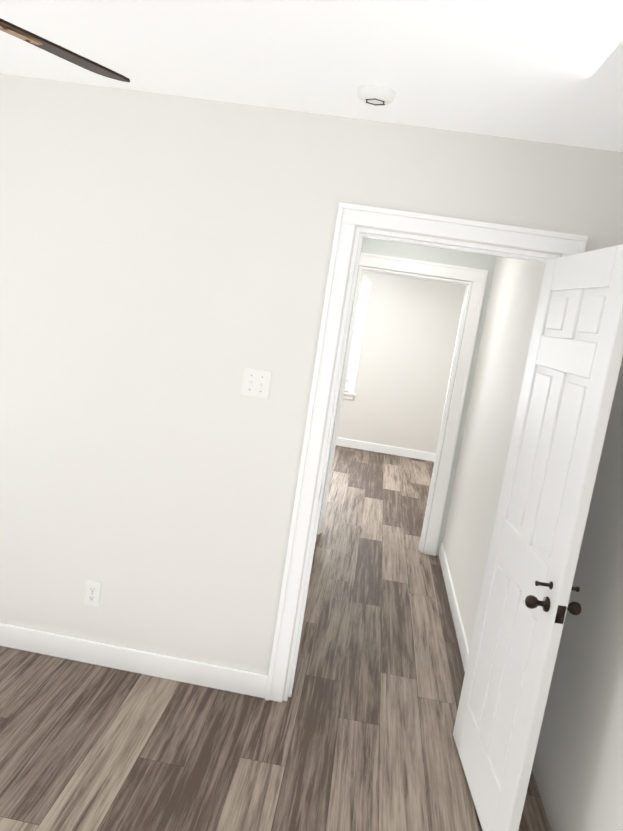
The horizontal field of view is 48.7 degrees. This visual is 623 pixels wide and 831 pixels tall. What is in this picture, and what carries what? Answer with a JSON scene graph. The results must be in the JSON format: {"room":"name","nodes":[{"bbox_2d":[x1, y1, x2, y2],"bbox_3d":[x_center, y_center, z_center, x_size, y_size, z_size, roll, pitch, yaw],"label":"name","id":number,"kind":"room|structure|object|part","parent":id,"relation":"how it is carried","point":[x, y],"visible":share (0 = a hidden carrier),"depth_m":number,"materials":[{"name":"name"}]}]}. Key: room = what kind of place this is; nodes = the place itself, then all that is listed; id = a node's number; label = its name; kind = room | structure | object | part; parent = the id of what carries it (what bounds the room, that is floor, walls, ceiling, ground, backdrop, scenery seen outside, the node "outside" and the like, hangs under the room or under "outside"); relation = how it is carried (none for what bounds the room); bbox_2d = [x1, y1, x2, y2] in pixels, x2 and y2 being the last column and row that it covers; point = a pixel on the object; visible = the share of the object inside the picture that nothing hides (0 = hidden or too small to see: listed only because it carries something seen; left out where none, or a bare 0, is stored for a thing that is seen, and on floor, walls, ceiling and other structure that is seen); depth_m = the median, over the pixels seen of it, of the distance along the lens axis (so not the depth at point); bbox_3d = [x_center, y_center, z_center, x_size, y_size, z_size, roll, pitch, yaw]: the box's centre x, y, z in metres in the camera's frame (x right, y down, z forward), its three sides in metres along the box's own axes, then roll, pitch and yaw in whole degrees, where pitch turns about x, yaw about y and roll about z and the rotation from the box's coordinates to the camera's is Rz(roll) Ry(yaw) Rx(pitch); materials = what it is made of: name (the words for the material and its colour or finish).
{"room":"bedroom","nodes":[
{"label":"bedroom","id":0,"kind":"room"},
{"bbox_2d":[0,445,550,830],"bbox_3d":[-0.351,1.057,4.336,4.770,0.100,9.500,9,9,5],"label":"floor","id":1,"kind":"structure","parent":0,"point":[354,731],"depth_m":2.79,"materials":[{"name":"brown wood"}]},
{"bbox_2d":[0,73,622,700],"bbox_3d":[-0.700,-0.071,2.940,3.650,2.440,0.100,9,9,5],"label":"wall","id":2,"kind":"structure","parent":0,"point":[164,265],"depth_m":2.83,"materials":[{"name":"paint"}]},
{"bbox_2d":[84,580,100,606],"bbox_3d":[-0.968,0.787,3.038,0.070,0.115,0.008,9,9,5],"label":"electrical outlet","id":3,"kind":"object","parent":2,"relation":"attached to","point":[92,593],"visible":1,"depth_m":3.04,"materials":[{"name":"white plastic"}]},
{"bbox_2d":[0,623,267,697],"bbox_3d":[-1.434,0.986,3.114,2.518,0.105,0.014,9,9,5],"label":"baseboard","id":4,"kind":"structure","parent":2,"relation":"attached to","point":[143,662],"depth_m":3.05,"materials":[{"name":"white wood"}]},
{"bbox_2d":[241,367,271,398],"bbox_3d":[-0.228,-0.131,2.819,0.116,0.117,0.020,9,9,5],"label":"light switch","id":5,"kind":"object","parent":2,"relation":"attached to","point":[256,383],"visible":1,"depth_m":2.82,"materials":[{"name":"white plastic"}]},
{"bbox_2d":[265,202,587,701],"bbox_3d":[0.426,0.275,2.857,0.952,2.121,0.126,9,9,5],"label":"door frame","id":6,"kind":"structure","parent":2,"relation":"attached to","point":[349,217],"depth_m":2.75,"materials":[{"name":"white wood"}]},
{"bbox_2d":[453,244,622,830],"bbox_3d":[0.789,0.450,2.404,0.172,2.003,0.751,9,9,5],"label":"bedroom door","id":7,"kind":"structure","parent":2,"relation":"in","point":[572,369],"depth_m":2.28,"materials":[{"name":"white wood"}]},
{"bbox_3d":[0.745,0.564,2.092,0.172,0.102,0.094,9,9,5],"label":"knob","id":8,"kind":"part","parent":7,"relation":"part of","materials":[{"name":"brown metal"}]},
{"bbox_2d":[0,0,622,151],"bbox_3d":[0.021,-1.423,3.937,4.770,0.100,9.500,9,9,5],"label":"ceiling","id":9,"kind":"structure","parent":0,"point":[549,71],"depth_m":2.04,"materials":[{"name":"paint"}]},
{"bbox_2d":[0,18,129,81],"bbox_3d":[-0.721,-0.755,1.158,1.020,0.550,1.023,9,9,5],"label":"fan","id":10,"kind":"object","parent":9,"relation":"hanging from","point":[48,46],"visible":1,"depth_m":1.46,"materials":[{"name":"brown wood"}]},
{"bbox_2d":[358,84,394,105],"bbox_3d":[0.214,-1.058,2.282,0.124,0.036,0.124,9,9,5],"label":"smoke detector","id":11,"kind":"object","parent":9,"relation":"attached to","point":[375,95],"visible":0.98,"depth_m":2.24,"materials":[{"name":"white plastic"}]},
{"bbox_2d":[337,271,465,453],"bbox_3d":[0.541,-0.814,8.720,4.100,2.440,0.150,9,9,5],"label":"wall","id":12,"kind":"structure","parent":0,"point":[407,352],"depth_m":8.60,"materials":[{"name":"paint"}]},
{"bbox_2d":[343,281,371,399],"bbox_3d":[0.148,-1.011,8.708,1.055,1.478,0.200,9,9,5],"label":"window","id":13,"kind":"structure","parent":12,"relation":"in","point":[358,333],"depth_m":8.64,"materials":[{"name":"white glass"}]},
{"bbox_2d":[336,437,435,461],"bbox_3d":[0.361,0.338,8.822,4.100,0.105,0.014,9,9,5],"label":"baseboard","id":14,"kind":"structure","parent":12,"relation":"attached to","point":[385,449],"depth_m":8.77,"materials":[{"name":"white wood"}]},
{"bbox_2d":[317,237,495,555],"bbox_3d":[0.158,-0.298,5.152,4.100,2.440,0.100,9,9,5],"label":"wall","id":15,"kind":"structure","parent":0,"point":[429,254],"depth_m":4.93,"materials":[{"name":"paint"}]},
{"bbox_2d":[318,252,487,555],"bbox_3d":[0.606,-0.071,5.125,1.002,2.136,0.126,9,9,5],"label":"door frame","id":16,"kind":"structure","parent":15,"relation":"attached to","point":[478,277],"depth_m":5.00,"materials":[{"name":"white wood"}]},
{"bbox_2d":[443,256,545,648],"bbox_3d":[1.098,0.040,3.931,0.120,2.440,2.200,9,9,5],"label":"wall","id":17,"kind":"structure","parent":0,"point":[511,310],"depth_m":3.98,"materials":[{"name":"paint"}]},
{"bbox_2d":[439,543,469,670],"bbox_3d":[0.861,1.169,4.120,0.014,0.105,2.200,9,9,5],"label":"baseboard","id":18,"kind":"structure","parent":17,"relation":"attached to","point":[459,629],"depth_m":4.10,"materials":[{"name":"white wood"}]},
{"bbox_2d":[532,357,622,830],"bbox_3d":[0.994,0.470,1.160,0.150,2.440,3.400,9,9,5],"label":"wall","id":19,"kind":"structure","parent":0,"point":[577,768],"depth_m":2.38,"materials":[{"name":"paint"}]}
]}

